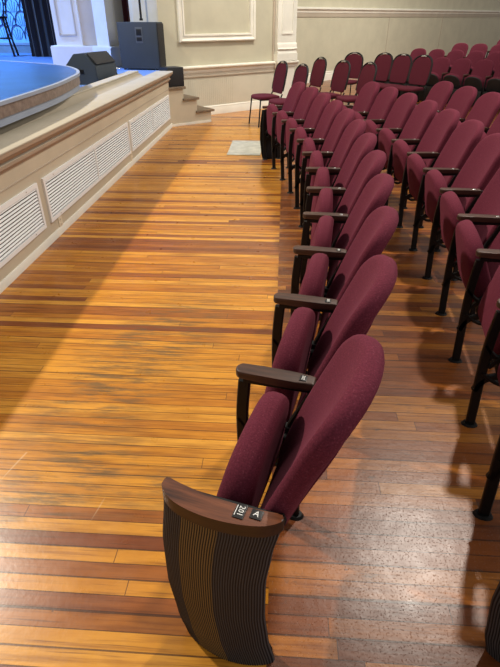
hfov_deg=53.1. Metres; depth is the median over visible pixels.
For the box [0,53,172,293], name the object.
stage
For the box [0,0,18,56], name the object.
bar stool
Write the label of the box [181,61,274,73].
trim
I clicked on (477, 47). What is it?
seat
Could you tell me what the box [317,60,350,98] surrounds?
banquet chair
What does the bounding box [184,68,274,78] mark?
trim
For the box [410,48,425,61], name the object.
seat
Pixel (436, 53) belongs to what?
seat
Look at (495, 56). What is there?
seat
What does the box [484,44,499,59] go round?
seat
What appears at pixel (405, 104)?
seat
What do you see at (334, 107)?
seat
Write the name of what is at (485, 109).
seat
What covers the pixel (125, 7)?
stage curtain
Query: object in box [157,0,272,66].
wall
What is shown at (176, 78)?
grille
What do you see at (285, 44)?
pilaster
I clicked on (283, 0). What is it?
trim
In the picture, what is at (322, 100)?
seat
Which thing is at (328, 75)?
baseboard
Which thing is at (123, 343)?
floor
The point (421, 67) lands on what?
banquet chair
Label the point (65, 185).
air vent
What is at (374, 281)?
seat
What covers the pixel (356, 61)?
banquet chair
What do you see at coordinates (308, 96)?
seat
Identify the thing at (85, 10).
trim
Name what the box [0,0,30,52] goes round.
screen
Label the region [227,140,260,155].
floor mat
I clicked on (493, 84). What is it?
seat
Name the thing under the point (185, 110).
steps
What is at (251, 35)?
trim
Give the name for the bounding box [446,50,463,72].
seat
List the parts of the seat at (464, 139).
seat, armrest, backrest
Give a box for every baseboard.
[203,100,268,114]
[307,53,488,82]
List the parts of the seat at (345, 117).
seat, armrest, backrest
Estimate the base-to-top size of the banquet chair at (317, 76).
0.982 m
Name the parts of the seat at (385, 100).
seat, armrest, backrest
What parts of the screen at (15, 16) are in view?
white rail, board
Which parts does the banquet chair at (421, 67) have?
seat, backrest, frame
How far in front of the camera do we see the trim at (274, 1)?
9.79 m
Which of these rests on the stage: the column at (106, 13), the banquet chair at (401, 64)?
the column at (106, 13)
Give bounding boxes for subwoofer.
[117,22,165,69]
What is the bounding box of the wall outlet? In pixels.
[58,215,62,226]
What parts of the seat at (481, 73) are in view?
seat, backrest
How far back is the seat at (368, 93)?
6.07 m
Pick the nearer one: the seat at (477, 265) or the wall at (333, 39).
the seat at (477, 265)
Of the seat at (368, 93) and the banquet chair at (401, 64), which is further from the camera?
the banquet chair at (401, 64)
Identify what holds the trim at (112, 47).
attached to the column at (106, 13)
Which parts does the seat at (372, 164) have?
seat, armrest, backrest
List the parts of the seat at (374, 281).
armrest, seat, number plate, backrest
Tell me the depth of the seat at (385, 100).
5.60 m
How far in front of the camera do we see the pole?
8.30 m
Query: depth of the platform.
4.63 m
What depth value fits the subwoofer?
8.40 m
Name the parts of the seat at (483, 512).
seat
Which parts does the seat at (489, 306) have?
seat, armrest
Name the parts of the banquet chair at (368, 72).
seat, backrest, frame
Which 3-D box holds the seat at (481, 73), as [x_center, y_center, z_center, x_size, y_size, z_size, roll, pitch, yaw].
[4.575,-4.969,9.974,0.504,0.847,0.536,-26,41,-35]
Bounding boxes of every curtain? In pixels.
[21,0,56,56]
[121,0,129,21]
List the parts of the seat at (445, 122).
seat, armrest, backrest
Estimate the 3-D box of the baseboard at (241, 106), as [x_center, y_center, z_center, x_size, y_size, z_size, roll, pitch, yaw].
[-0.503,-4.413,9.814,2.560,0.160,0.025,-23,39,-31]
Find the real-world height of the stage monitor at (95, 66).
0.372 m
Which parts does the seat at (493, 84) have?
seat, backrest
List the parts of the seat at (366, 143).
seat, armrest, backrest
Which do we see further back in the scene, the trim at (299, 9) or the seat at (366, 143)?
the trim at (299, 9)
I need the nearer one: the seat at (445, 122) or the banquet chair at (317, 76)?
the seat at (445, 122)
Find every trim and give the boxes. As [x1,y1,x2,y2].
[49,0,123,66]
[51,45,118,48]
[53,0,76,35]
[77,0,96,44]
[128,0,157,21]
[176,0,255,41]
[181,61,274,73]
[183,69,274,105]
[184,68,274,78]
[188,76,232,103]
[272,0,275,60]
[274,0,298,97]
[282,0,293,33]
[297,7,499,14]
[297,13,499,16]
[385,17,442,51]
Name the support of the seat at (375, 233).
on the floor
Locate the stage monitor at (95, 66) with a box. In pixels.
[66,51,117,84]
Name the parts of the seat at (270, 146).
panel, armrest, seat, armrest, backrest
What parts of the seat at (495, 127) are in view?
backrest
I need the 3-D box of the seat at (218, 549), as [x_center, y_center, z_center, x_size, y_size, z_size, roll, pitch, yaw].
[0.065,0.442,1.413,0.480,0.941,0.528,11,34,17]
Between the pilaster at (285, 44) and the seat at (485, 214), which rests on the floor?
the seat at (485, 214)
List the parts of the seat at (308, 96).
seat, armrest, backrest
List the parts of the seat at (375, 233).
armrest, seat, backrest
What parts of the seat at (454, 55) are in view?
backrest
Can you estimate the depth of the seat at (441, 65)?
10.50 m
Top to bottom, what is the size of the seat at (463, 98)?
0.941 m
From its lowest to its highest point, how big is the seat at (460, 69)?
0.847 m
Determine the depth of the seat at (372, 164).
2.95 m
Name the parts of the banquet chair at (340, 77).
seat, backrest, frame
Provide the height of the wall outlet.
0.110 m
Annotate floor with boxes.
[0,78,499,666]
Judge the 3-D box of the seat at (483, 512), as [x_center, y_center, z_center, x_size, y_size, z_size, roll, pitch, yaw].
[1.120,0.219,1.766,0.450,0.941,0.586,9,33,14]
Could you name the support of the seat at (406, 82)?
on the floor
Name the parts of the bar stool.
backrest, leg, leg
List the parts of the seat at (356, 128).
seat, armrest, backrest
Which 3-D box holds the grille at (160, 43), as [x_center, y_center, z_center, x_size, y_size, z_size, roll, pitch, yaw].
[-1.492,-4.930,8.555,0.012,0.640,0.460,5,33,8]
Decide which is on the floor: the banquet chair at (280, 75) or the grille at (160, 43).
the banquet chair at (280, 75)
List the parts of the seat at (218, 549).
panel, armrest, number plate, seat, letter plate, backrest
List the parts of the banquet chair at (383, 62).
backrest, frame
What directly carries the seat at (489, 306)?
on the floor
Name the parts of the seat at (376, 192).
seat, armrest, backrest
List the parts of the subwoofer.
handle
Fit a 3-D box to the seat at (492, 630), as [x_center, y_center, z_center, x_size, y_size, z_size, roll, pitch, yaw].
[0.963,0.474,1.363,0.480,0.941,0.531,10,34,16]
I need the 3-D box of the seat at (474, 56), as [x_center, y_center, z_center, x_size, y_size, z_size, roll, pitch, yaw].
[4.788,-5.622,10.819,0.504,0.847,0.536,-26,41,-35]
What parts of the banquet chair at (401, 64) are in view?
seat, backrest, frame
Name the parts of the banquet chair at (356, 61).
seat, backrest, frame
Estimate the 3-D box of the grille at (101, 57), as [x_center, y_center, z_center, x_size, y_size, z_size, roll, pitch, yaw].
[-2.014,-3.737,6.777,0.129,0.137,0.540,7,33,11]
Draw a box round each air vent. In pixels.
[0,183,46,267]
[41,122,130,222]
[128,95,170,151]
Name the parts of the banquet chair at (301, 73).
seat, backrest, frame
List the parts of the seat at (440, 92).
backrest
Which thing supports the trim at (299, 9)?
attached to the wall at (333, 39)
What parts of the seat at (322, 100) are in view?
seat, armrest, backrest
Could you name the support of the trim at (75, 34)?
attached to the column at (106, 13)
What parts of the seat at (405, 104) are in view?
seat, armrest, backrest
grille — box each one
[87,51,114,64]
[156,23,165,66]
[169,68,182,85]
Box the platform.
[0,60,79,126]
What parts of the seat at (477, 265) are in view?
seat, armrest, backrest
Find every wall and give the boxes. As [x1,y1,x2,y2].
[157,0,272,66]
[294,0,499,72]
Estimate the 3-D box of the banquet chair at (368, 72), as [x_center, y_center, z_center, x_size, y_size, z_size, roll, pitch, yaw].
[1.735,-3.954,8.317,0.573,0.982,0.451,-14,35,-21]
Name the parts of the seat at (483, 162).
seat, armrest, backrest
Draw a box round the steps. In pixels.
[168,86,214,126]
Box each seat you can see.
[162,334,384,665]
[236,255,397,520]
[260,82,305,168]
[272,206,398,374]
[276,87,317,180]
[286,93,330,193]
[291,173,393,320]
[293,100,342,208]
[298,108,354,227]
[299,150,386,286]
[302,119,366,224]
[304,132,376,260]
[342,81,379,118]
[353,87,397,127]
[364,93,417,192]
[378,100,437,208]
[383,79,403,97]
[393,109,459,227]
[399,57,428,101]
[407,119,484,251]
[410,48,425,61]
[415,81,453,112]
[418,57,449,99]
[422,133,499,280]
[429,49,444,60]
[435,86,476,122]
[435,168,499,315]
[443,58,471,102]
[444,43,467,57]
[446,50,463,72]
[448,220,499,366]
[455,92,499,132]
[461,266,499,427]
[464,60,493,105]
[466,51,484,73]
[469,44,487,58]
[472,364,499,520]
[479,112,499,141]
[483,64,499,93]
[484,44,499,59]
[485,582,499,662]
[487,52,499,75]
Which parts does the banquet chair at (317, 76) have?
backrest, frame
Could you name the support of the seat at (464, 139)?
on the floor
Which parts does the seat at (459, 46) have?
backrest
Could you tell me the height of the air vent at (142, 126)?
0.360 m
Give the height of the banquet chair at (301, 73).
0.982 m
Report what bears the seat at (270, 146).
on the floor
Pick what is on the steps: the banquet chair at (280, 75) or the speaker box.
the speaker box
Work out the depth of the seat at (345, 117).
4.29 m
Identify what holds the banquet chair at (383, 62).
on the floor
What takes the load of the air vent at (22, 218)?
attached to the stage
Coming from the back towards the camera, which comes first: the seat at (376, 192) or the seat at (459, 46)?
the seat at (459, 46)
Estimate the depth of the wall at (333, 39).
16.26 m
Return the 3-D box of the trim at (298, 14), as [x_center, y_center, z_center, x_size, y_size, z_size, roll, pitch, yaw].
[6.001,-11.052,17.376,0.020,0.090,17.200,27,41,36]
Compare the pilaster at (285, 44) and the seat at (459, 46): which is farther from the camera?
the seat at (459, 46)
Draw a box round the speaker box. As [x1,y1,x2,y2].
[159,66,183,86]
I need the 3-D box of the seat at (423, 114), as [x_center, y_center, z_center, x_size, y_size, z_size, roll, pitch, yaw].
[1.508,-1.741,4.861,0.470,0.941,0.586,-1,32,-2]
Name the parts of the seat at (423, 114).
seat, armrest, backrest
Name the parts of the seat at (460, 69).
seat, backrest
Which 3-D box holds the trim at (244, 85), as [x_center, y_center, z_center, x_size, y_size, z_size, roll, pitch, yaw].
[-0.327,-4.751,9.805,3.050,0.740,0.030,-23,39,-31]
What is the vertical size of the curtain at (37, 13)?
4.165 m
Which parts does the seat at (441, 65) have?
seat, backrest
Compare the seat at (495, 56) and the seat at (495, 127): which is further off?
the seat at (495, 56)
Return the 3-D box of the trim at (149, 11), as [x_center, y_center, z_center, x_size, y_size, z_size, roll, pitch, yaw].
[-1.727,-6.630,8.015,0.700,4.170,0.811,2,32,3]
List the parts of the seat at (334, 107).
seat, armrest, backrest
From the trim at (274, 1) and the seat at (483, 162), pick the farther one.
the trim at (274, 1)
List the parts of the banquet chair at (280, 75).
leg, leg, seat, backrest, frame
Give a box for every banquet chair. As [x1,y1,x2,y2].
[248,61,287,127]
[268,63,308,105]
[306,57,326,91]
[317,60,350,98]
[331,52,363,104]
[335,62,376,104]
[356,52,392,95]
[380,54,411,93]
[395,55,432,100]
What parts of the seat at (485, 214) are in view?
seat, armrest, backrest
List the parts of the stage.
cornice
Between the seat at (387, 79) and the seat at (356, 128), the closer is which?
the seat at (356, 128)
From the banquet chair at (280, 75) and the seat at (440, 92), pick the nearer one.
the seat at (440, 92)
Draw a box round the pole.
[138,0,142,20]

